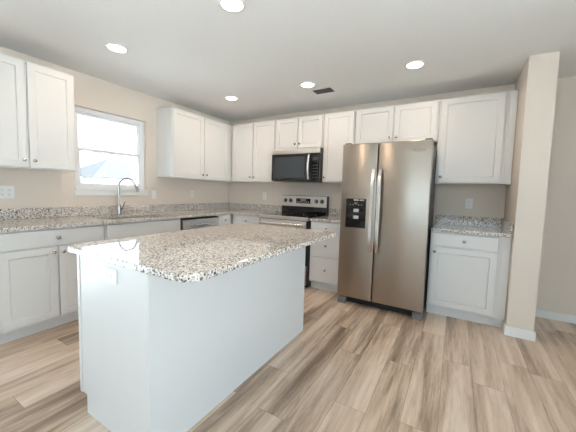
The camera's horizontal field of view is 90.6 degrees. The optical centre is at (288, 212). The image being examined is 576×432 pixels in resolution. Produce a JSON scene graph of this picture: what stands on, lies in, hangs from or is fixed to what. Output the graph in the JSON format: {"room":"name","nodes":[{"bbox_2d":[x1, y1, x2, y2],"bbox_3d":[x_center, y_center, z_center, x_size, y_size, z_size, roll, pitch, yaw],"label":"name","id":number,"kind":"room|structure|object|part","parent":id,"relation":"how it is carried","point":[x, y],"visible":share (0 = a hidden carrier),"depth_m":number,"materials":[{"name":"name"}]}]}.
{"room":"kitchen","nodes":[
{"label":"kitchen","id":0,"kind":"room"},
{"bbox_2d":[0,46,229,218],"bbox_3d":[-2.831,-0.223,2.246,0.140,2.440,6.740,4,5,30],"label":"wall","id":1,"kind":"structure","parent":0,"point":[33,188],"depth_m":3.32,"materials":[{"name":"paint"}]},
{"bbox_2d":[0,186,13,198],"bbox_3d":[-2.553,-0.184,2.578,0.008,0.115,0.116,4,5,30],"label":"wall outlet","id":2,"kind":"object","parent":1,"relation":"attached to","point":[6,192],"visible":1,"depth_m":2.58,"materials":[{"name":"white plastic"}]},
{"bbox_2d":[0,53,75,171],"bbox_3d":[-2.356,-0.840,2.493,0.351,0.907,0.750,4,5,30],"label":"upper cabinet","id":3,"kind":"object","parent":1,"relation":"attached to","point":[37,110],"visible":1,"depth_m":2.48,"materials":[{"name":"paint"}]},
{"bbox_3d":[-2.328,-0.823,2.270,0.019,0.883,0.368,4,5,30],"label":"door","id":4,"kind":"part","parent":3,"relation":"part of","materials":[{"name":"paint"}]},
{"bbox_3d":[-2.140,-0.841,2.588,0.019,0.883,0.340,4,5,30],"label":"door","id":5,"kind":"part","parent":3,"relation":"part of","materials":[{"name":"paint"}]},
{"bbox_2d":[74,106,148,195],"bbox_3d":[-2.095,-0.682,3.402,0.144,0.953,0.850,4,5,30],"label":"window","id":6,"kind":"structure","parent":1,"relation":"in","point":[81,188],"depth_m":3.39,"materials":[{"name":"white plastic"}]},
{"bbox_3d":[-2.136,-0.908,3.408,0.026,0.426,0.732,4,5,30],"label":"sash","id":7,"kind":"part","parent":6,"relation":"part of","materials":[{"name":"glass"}]},
{"bbox_3d":[-2.121,-0.521,3.421,0.026,0.425,0.732,4,5,30],"label":"sash","id":8,"kind":"part","parent":6,"relation":"part of","materials":[{"name":"glass"}]},
{"bbox_3d":[-2.075,-0.273,3.415,0.072,0.024,0.848,4,5,30],"label":"sill","id":9,"kind":"part","parent":6,"relation":"part of","materials":[{"name":"paint"}]},
{"bbox_2d":[0,203,281,219],"bbox_3d":[-1.374,-0.016,3.451,1.174,0.102,3.203,4,5,30],"label":"backsplash","id":10,"kind":"structure","parent":1,"relation":"attached to","point":[50,212],"depth_m":3.36,"materials":[{"name":"stone"}]},
{"bbox_2d":[151,190,155,198],"bbox_3d":[-1.807,-0.242,3.844,0.008,0.115,0.070,4,5,30],"label":"wall switch","id":11,"kind":"object","parent":1,"relation":"attached to","point":[153,192],"visible":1,"depth_m":3.83,"materials":[{"name":"white plastic"}]},
{"bbox_2d":[190,190,193,197],"bbox_3d":[-1.479,-0.286,4.397,0.008,0.115,0.070,4,5,30],"label":"wall outlet","id":12,"kind":"object","parent":1,"relation":"attached to","point":[191,191],"visible":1,"depth_m":4.39,"materials":[{"name":"white plastic"}]},
{"bbox_2d":[157,107,231,181],"bbox_3d":[-1.253,-0.947,4.360,0.351,0.907,1.423,4,5,30],"label":"upper cabinet","id":13,"kind":"object","parent":1,"relation":"attached to","point":[189,145],"visible":0.94,"depth_m":3.96,"materials":[{"name":"paint"}]},
{"bbox_3d":[-1.358,-0.917,3.913,0.019,0.883,0.518,4,5,30],"label":"door","id":14,"kind":"part","parent":13,"relation":"part of","materials":[{"name":"paint"}]},
{"bbox_3d":[-1.092,-0.943,4.364,0.019,0.883,0.498,4,5,30],"label":"door","id":15,"kind":"part","parent":13,"relation":"part of","materials":[{"name":"paint"}]},
{"bbox_2d":[0,0,575,121],"bbox_3d":[0.055,-1.303,0.562,6.680,0.120,6.880,4,5,30],"label":"ceiling","id":16,"kind":"structure","parent":0,"point":[192,54],"depth_m":2.33,"materials":[{"name":"paint"}]},
{"bbox_2d":[104,43,128,53],"bbox_3d":[-1.482,-1.422,2.470,0.184,0.006,0.184,4,5,30],"label":"recessed light","id":17,"kind":"object","parent":16,"relation":"in","point":[114,47],"visible":1,"depth_m":2.46,"materials":[{"name":"white plastic"}]},
{"bbox_2d":[217,0,245,13],"bbox_3d":[-0.363,-1.345,1.844,0.184,0.006,0.184,4,5,30],"label":"recessed light","id":18,"kind":"object","parent":16,"relation":"in","point":[230,6],"visible":1,"depth_m":1.85,"materials":[{"name":"white plastic"}]},
{"bbox_2d":[224,96,238,100],"bbox_3d":[-0.740,-1.494,3.727,0.184,0.006,0.184,4,5,30],"label":"recessed light","id":19,"kind":"object","parent":16,"relation":"in","point":[232,98],"visible":1,"depth_m":3.73,"materials":[{"name":"white plastic"}]},
{"bbox_2d":[299,82,315,87],"bbox_3d":[0.218,-1.428,3.191,0.184,0.006,0.184,4,5,30],"label":"recessed light","id":20,"kind":"object","parent":16,"relation":"in","point":[303,84],"visible":1,"depth_m":3.18,"materials":[{"name":"white plastic"}]},
{"bbox_2d":[310,86,336,94],"bbox_3d":[0.418,-1.434,3.363,0.266,0.008,0.176,4,5,30],"label":"ceiling vent","id":21,"kind":"object","parent":16,"relation":"in","point":[330,89],"visible":1,"depth_m":3.35,"materials":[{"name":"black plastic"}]},
{"bbox_2d":[404,60,425,68],"bbox_3d":[1.168,-1.360,2.628,0.184,0.006,0.184,4,5,30],"label":"recessed light","id":22,"kind":"object","parent":16,"relation":"in","point":[415,64],"visible":1,"depth_m":2.62,"materials":[{"name":"white plastic"}]},
{"bbox_2d":[0,286,575,431],"bbox_3d":[-0.015,1.239,0.749,6.680,0.100,6.880,4,5,30],"label":"floor","id":23,"kind":"structure","parent":0,"point":[352,366],"depth_m":1.89,"materials":[{"name":"brown wood"}]},
{"bbox_2d":[0,224,103,344],"bbox_3d":[-2.219,0.550,2.592,0.656,0.882,0.760,4,5,30],"label":"base cabinet","id":24,"kind":"object","parent":23,"relation":"on","point":[39,281],"visible":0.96,"depth_m":2.33,"materials":[{"name":"paint"}]},
{"bbox_3d":[-2.064,0.598,2.287,0.019,0.604,0.360,4,5,30],"label":"door","id":25,"kind":"part","parent":24,"relation":"part of","materials":[{"name":"paint"}]},
{"bbox_3d":[-1.959,0.207,2.420,0.019,0.130,0.734,4,5,30],"label":"drawer","id":26,"kind":"part","parent":24,"relation":"part of","materials":[{"name":"paint"}]},
{"bbox_3d":[-1.875,0.580,2.608,0.019,0.604,0.360,4,5,30],"label":"door","id":27,"kind":"part","parent":24,"relation":"part of","materials":[{"name":"paint"}]},
{"bbox_2d":[0,203,281,231],"bbox_3d":[-1.375,0.000,3.453,1.174,0.132,3.203,4,5,30],"label":"countertop","id":28,"kind":"structure","parent":24,"relation":"on","point":[13,219],"depth_m":3.17,"materials":[{"name":"stone"}]},
{"bbox_2d":[116,178,139,214],"bbox_3d":[-1.896,-0.194,3.388,0.267,0.437,0.072,1,4,-9],"label":"kitchen faucet","id":29,"kind":"object","parent":28,"relation":"on","point":[119,208],"visible":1,"depth_m":3.36,"materials":[{"name":"silver metal"}]},
{"bbox_3d":[-1.904,-0.253,3.371,0.205,0.317,0.021,1,4,-6],"label":"spout","id":30,"kind":"part","parent":29,"relation":"part of","materials":[{"name":"silver metal"}]},
{"bbox_2d":[105,216,151,218],"bbox_3d":[-1.788,0.160,3.280,0.408,0.182,0.708,4,5,30],"label":"sink","id":31,"kind":"object","parent":28,"relation":"in","point":[136,216],"visible":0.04,"depth_m":3.44,"materials":[{"name":"metal"}]},
{"bbox_2d":[104,218,180,239],"bbox_3d":[-1.800,0.509,3.302,0.656,0.882,0.878,4,5,30],"label":"base cabinet","id":32,"kind":"object","parent":23,"relation":"on","point":[128,229],"visible":0.13,"depth_m":3.05,"materials":[{"name":"paint"}]},
{"bbox_2d":[77,246,305,431],"bbox_3d":[-0.520,0.636,2.064,0.671,0.882,1.498,4,5,30],"label":"kitchen island","id":33,"kind":"object","parent":23,"relation":"on","point":[157,354],"visible":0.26,"depth_m":1.48,"materials":[{"name":"paint"}]},
{"bbox_3d":[-0.757,0.567,2.200,0.022,0.778,1.498,4,5,30],"label":"frame","id":34,"kind":"part","parent":33,"relation":"part of","materials":[{"name":"paint"}]},
{"bbox_2d":[103,267,116,284],"bbox_3d":[-0.860,0.303,1.374,0.115,0.070,0.008,4,5,30],"label":"wall outlet","id":35,"kind":"object","parent":33,"relation":"attached to","point":[109,275],"visible":1,"depth_m":1.37,"materials":[{"name":"white plastic"}]},
{"bbox_3d":[-0.869,0.674,1.417,0.589,0.882,0.018,4,5,30],"label":"panel","id":36,"kind":"part","parent":33,"relation":"part of","materials":[{"name":"paint"}]},
{"bbox_2d":[68,223,335,282],"bbox_3d":[-0.407,0.186,1.984,1.014,0.030,1.568,4,5,30],"label":"island countertop","id":37,"kind":"structure","parent":33,"relation":"on","point":[199,254],"depth_m":1.56,"materials":[{"name":"stone"}]},
{"bbox_3d":[-0.236,0.656,1.898,0.012,0.882,1.490,4,5,30],"label":"panel","id":38,"kind":"part","parent":33,"relation":"part of","materials":[{"name":"paint"}]},
{"bbox_2d":[180,216,218,230],"bbox_3d":[-1.389,0.478,3.930,0.670,0.868,0.606,4,5,30],"label":"dishwasher","id":39,"kind":"object","parent":23,"relation":"on","point":[204,221],"visible":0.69,"depth_m":3.70,"materials":[{"name":"grey metal"}]},
{"bbox_3d":[-1.114,0.153,3.749,0.054,0.035,0.516,4,5,30],"label":"handle","id":40,"kind":"part","parent":39,"relation":"part of","materials":[{"name":"silver metal"}]},
{"bbox_2d":[214,214,232,225],"bbox_3d":[-1.030,0.435,4.606,0.656,0.882,0.910,4,5,30],"label":"base cabinet","id":41,"kind":"object","parent":23,"relation":"on","point":[227,219],"visible":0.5,"depth_m":4.17,"materials":[{"name":"paint"}]},
{"bbox_3d":[-0.932,0.107,4.160,0.019,0.130,0.248,4,5,30],"label":"drawer","id":42,"kind":"part","parent":41,"relation":"part of","materials":[{"name":"paint"}]},
{"bbox_2d":[233,214,259,223],"bbox_3d":[-0.472,0.464,4.427,0.536,0.882,0.656,4,5,30],"label":"base cabinet","id":43,"kind":"object","parent":23,"relation":"on","point":[236,218],"visible":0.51,"depth_m":4.14,"materials":[{"name":"paint"}]},
{"bbox_2d":[259,195,328,287],"bbox_3d":[0.069,0.353,4.042,0.752,1.188,0.737,4,5,30],"label":"range","id":44,"kind":"object","parent":23,"relation":"on","point":[297,210],"visible":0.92,"depth_m":4.07,"materials":[{"name":"grey metal"}]},
{"bbox_3d":[-0.096,0.143,3.735,0.652,0.029,0.062,4,5,30],"label":"handle","id":45,"kind":"part","parent":44,"relation":"part of","materials":[{"name":"silver metal"}]},
{"bbox_3d":[-0.078,0.147,3.765,0.708,0.103,0.006,4,5,30],"label":"door panel","id":46,"kind":"part","parent":44,"relation":"part of","materials":[{"name":"silver metal"}]},
{"bbox_3d":[-0.072,0.375,3.804,0.740,0.572,0.043,4,5,30],"label":"oven door","id":47,"kind":"part","parent":44,"relation":"part of","materials":[{"name":"silver metal"}]},
{"bbox_3d":[-0.063,0.065,3.782,0.752,0.042,0.036,4,5,30],"label":"rail","id":48,"kind":"part","parent":44,"relation":"part of","materials":[{"name":"silver metal"}]},
{"bbox_2d":[266,212,325,218],"bbox_3d":[0.085,0.038,4.031,0.752,0.016,0.542,4,5,30],"label":"cooktop","id":49,"kind":"object","parent":44,"relation":"in","point":[308,215],"depth_m":4.07,"materials":[{"name":"black glass"}]},
{"bbox_3d":[0.228,-0.168,4.250,0.744,0.157,0.006,4,5,30],"label":"control panel","id":50,"kind":"part","parent":44,"relation":"part of","materials":[{"name":"silver metal"}]},
{"bbox_3d":[-0.084,0.791,3.834,0.740,0.247,0.043,4,5,30],"label":"storage drawer","id":51,"kind":"part","parent":44,"relation":"part of","materials":[{"name":"silver metal"}]},
{"bbox_2d":[309,221,339,292],"bbox_3d":[0.616,0.541,3.789,0.450,0.882,0.656,4,5,30],"label":"base cabinet","id":52,"kind":"object","parent":23,"relation":"on","point":[324,255],"visible":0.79,"depth_m":3.54,"materials":[{"name":"paint"}]},
{"bbox_3d":[0.464,0.722,3.552,0.424,0.312,0.019,4,5,30],"label":"drawer","id":53,"kind":"part","parent":52,"relation":"part of","materials":[{"name":"paint"}]},
{"bbox_3d":[0.473,0.413,3.529,0.424,0.278,0.019,4,5,30],"label":"drawer","id":54,"kind":"part","parent":52,"relation":"part of","materials":[{"name":"paint"}]},
{"bbox_2d":[310,208,340,222],"bbox_3d":[0.632,0.033,3.755,0.452,0.132,0.648,4,5,30],"label":"countertop","id":55,"kind":"structure","parent":52,"relation":"on","point":[334,214],"depth_m":3.75,"materials":[{"name":"stone"}]},
{"bbox_3d":[0.479,0.194,3.513,0.424,0.130,0.019,4,5,30],"label":"drawer","id":56,"kind":"part","parent":52,"relation":"part of","materials":[{"name":"paint"}]},
{"bbox_2d":[337,138,436,320],"bbox_3d":[1.148,0.137,3.284,0.885,1.789,0.888,4,5,30],"label":"refrigerator","id":57,"kind":"object","parent":23,"relation":"on","point":[388,191],"visible":1,"depth_m":2.93,"materials":[{"name":"grey metal"}]},
{"bbox_3d":[0.767,0.103,3.130,0.381,1.684,0.093,4,5,30],"label":"door","id":58,"kind":"part","parent":57,"relation":"part of","materials":[{"name":"silver metal"}]},
{"bbox_3d":[0.867,-0.015,2.968,0.038,0.875,0.073,4,5,30],"label":"handle","id":59,"kind":"part","parent":57,"relation":"part of","materials":[{"name":"silver metal"}]},
{"bbox_3d":[0.926,-0.011,2.933,0.038,0.875,0.073,4,5,30],"label":"handle","id":60,"kind":"part","parent":57,"relation":"part of","materials":[{"name":"silver metal"}]},
{"bbox_3d":[1.152,0.130,2.905,0.496,1.684,0.093,4,5,30],"label":"door","id":61,"kind":"part","parent":57,"relation":"part of","materials":[{"name":"silver metal"}]},
{"bbox_2d":[426,231,511,327],"bbox_3d":[1.888,0.631,3.044,0.660,0.882,0.656,4,5,30],"label":"base cabinet","id":62,"kind":"object","parent":23,"relation":"on","point":[468,274],"visible":0.93,"depth_m":2.78,"materials":[{"name":"paint"}]},
{"bbox_3d":[1.708,0.664,2.814,0.545,0.604,0.019,4,5,30],"label":"door","id":63,"kind":"part","parent":62,"relation":"part of","materials":[{"name":"paint"}]},
{"bbox_3d":[1.719,0.282,2.786,0.545,0.130,0.019,4,5,30],"label":"drawer","id":64,"kind":"part","parent":62,"relation":"part of","materials":[{"name":"paint"}]},
{"bbox_2d":[431,214,513,237],"bbox_3d":[1.904,0.124,3.010,0.662,0.132,0.648,4,5,30],"label":"countertop","id":65,"kind":"structure","parent":62,"relation":"on","point":[501,227],"depth_m":3.10,"materials":[{"name":"stone"}]},
{"bbox_2d":[229,76,575,314],"bbox_3d":[1.731,-0.192,3.554,6.680,2.440,0.140,4,5,30],"label":"wall","id":66,"kind":"structure","parent":0,"point":[556,292],"depth_m":2.96,"materials":[{"name":"paint"}]},
{"bbox_2d":[232,120,275,181],"bbox_3d":[-0.486,-0.938,4.533,0.840,0.907,0.351,4,5,30],"label":"upper cabinet","id":67,"kind":"object","parent":66,"relation":"attached to","point":[253,144],"visible":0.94,"depth_m":4.39,"materials":[{"name":"paint"}]},
{"bbox_3d":[-0.720,-0.943,4.510,0.403,0.883,0.019,4,5,30],"label":"door","id":68,"kind":"part","parent":67,"relation":"part of","materials":[{"name":"paint"}]},
{"bbox_3d":[-0.370,-0.918,4.305,0.381,0.883,0.019,4,5,30],"label":"door","id":69,"kind":"part","parent":67,"relation":"part of","materials":[{"name":"paint"}]},
{"bbox_2d":[276,114,324,149],"bbox_3d":[0.213,-1.119,4.110,0.758,0.446,0.351,4,5,30],"label":"upper cabinet","id":70,"kind":"object","parent":66,"relation":"attached to","point":[306,131],"visible":0.91,"depth_m":3.96,"materials":[{"name":"paint"}]},
{"bbox_3d":[-0.017,-1.124,4.085,0.359,0.422,0.019,4,5,30],"label":"door","id":71,"kind":"part","parent":70,"relation":"part of","materials":[{"name":"paint"}]},
{"bbox_2d":[271,147,322,182],"bbox_3d":[0.173,-0.665,4.097,0.756,0.451,0.454,4,5,30],"label":"microwave","id":72,"kind":"object","parent":70,"relation":"attached to","point":[302,165],"visible":0.98,"depth_m":3.93,"materials":[{"name":"grey metal"}]},
{"bbox_3d":[0.045,-0.632,3.998,0.638,0.367,0.034,4,5,30],"label":"door","id":73,"kind":"part","parent":72,"relation":"part of","materials":[{"name":"black glass"}]},
{"bbox_3d":[0.268,-0.610,3.813,0.030,0.333,0.058,4,5,30],"label":"handle","id":74,"kind":"part","parent":72,"relation":"part of","materials":[{"name":"silver metal"}]},
{"bbox_3d":[0.371,-0.609,3.807,0.116,0.367,0.034,4,5,30],"label":"control panel","id":75,"kind":"part","parent":72,"relation":"part of","materials":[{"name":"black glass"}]},
{"bbox_3d":[0.304,-1.101,3.897,0.359,0.422,0.019,4,5,30],"label":"door","id":76,"kind":"part","parent":70,"relation":"part of","materials":[{"name":"paint"}]},
{"bbox_2d":[329,208,340,215],"bbox_3d":[0.792,0.003,4.024,0.452,0.102,0.020,4,5,30],"label":"backsplash","id":77,"kind":"structure","parent":66,"relation":"attached to","point":[333,212],"depth_m":4.09,"materials":[{"name":"stone"}]},
{"bbox_2d":[322,110,355,182],"bbox_3d":[0.720,-0.853,3.826,0.422,0.907,0.351,4,5,30],"label":"upper cabinet","id":78,"kind":"object","parent":66,"relation":"attached to","point":[339,127],"visible":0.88,"depth_m":3.72,"materials":[{"name":"paint"}]},
{"bbox_2d":[355,100,439,144],"bbox_3d":[1.313,-1.041,3.465,0.928,0.446,0.351,4,5,30],"label":"upper cabinet","id":79,"kind":"object","parent":66,"relation":"attached to","point":[420,120],"visible":0.91,"depth_m":3.31,"materials":[{"name":"paint"}]},
{"bbox_3d":[1.047,-1.048,3.461,0.443,0.422,0.019,4,5,30],"label":"door","id":80,"kind":"part","parent":79,"relation":"part of","materials":[{"name":"paint"}]},
{"bbox_3d":[1.440,-1.020,3.231,0.442,0.422,0.019,4,5,30],"label":"door","id":81,"kind":"part","parent":79,"relation":"part of","materials":[{"name":"paint"}]},
{"bbox_2d":[465,199,472,208],"bbox_3d":[2.075,-0.102,3.270,0.070,0.115,0.008,4,5,30],"label":"wall outlet","id":82,"kind":"object","parent":66,"relation":"attached to","point":[469,202],"visible":1,"depth_m":3.27,"materials":[{"name":"white plastic"}]},
{"bbox_2d":[435,90,518,184],"bbox_3d":[1.998,-0.762,3.076,0.670,0.907,0.351,4,5,30],"label":"upper cabinet","id":83,"kind":"object","parent":66,"relation":"attached to","point":[476,134],"visible":1,"depth_m":2.94,"materials":[{"name":"paint"}]},
{"bbox_2d":[535,309,575,323],"bbox_3d":[3.460,1.114,2.519,2.218,0.083,0.014,4,5,30],"label":"baseboard","id":84,"kind":"structure","parent":66,"relation":"attached to","point":[547,314],"depth_m":2.93,"materials":[{"name":"paint"}]},
{"bbox_2d":[503,51,559,331],"bbox_3d":[2.268,-0.118,2.753,0.192,2.440,0.700,4,5,30],"label":"wall","id":85,"kind":"structure","parent":0,"point":[525,200],"depth_m":2.46,"materials":[{"name":"paint"}]},
{"bbox_2d":[502,322,535,341],"bbox_3d":[2.232,1.057,2.833,0.220,0.083,0.714,4,5,30],"label":"baseboard","id":86,"kind":"structure","parent":85,"relation":"attached to","point":[509,331],"depth_m":2.53,"materials":[{"name":"paint"}]},
{"label":"outside","id":87,"kind":"structure","parent":0,"visible":0},
{"bbox_3d":[-1.112,1.480,5.246,120.000,0.200,120.000,4,5,30],"label":"ground","id":88,"kind":"structure","parent":87,"visible":0},
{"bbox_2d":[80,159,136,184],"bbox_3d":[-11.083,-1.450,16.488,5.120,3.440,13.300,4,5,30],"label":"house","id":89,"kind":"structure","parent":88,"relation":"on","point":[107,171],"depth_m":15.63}
]}

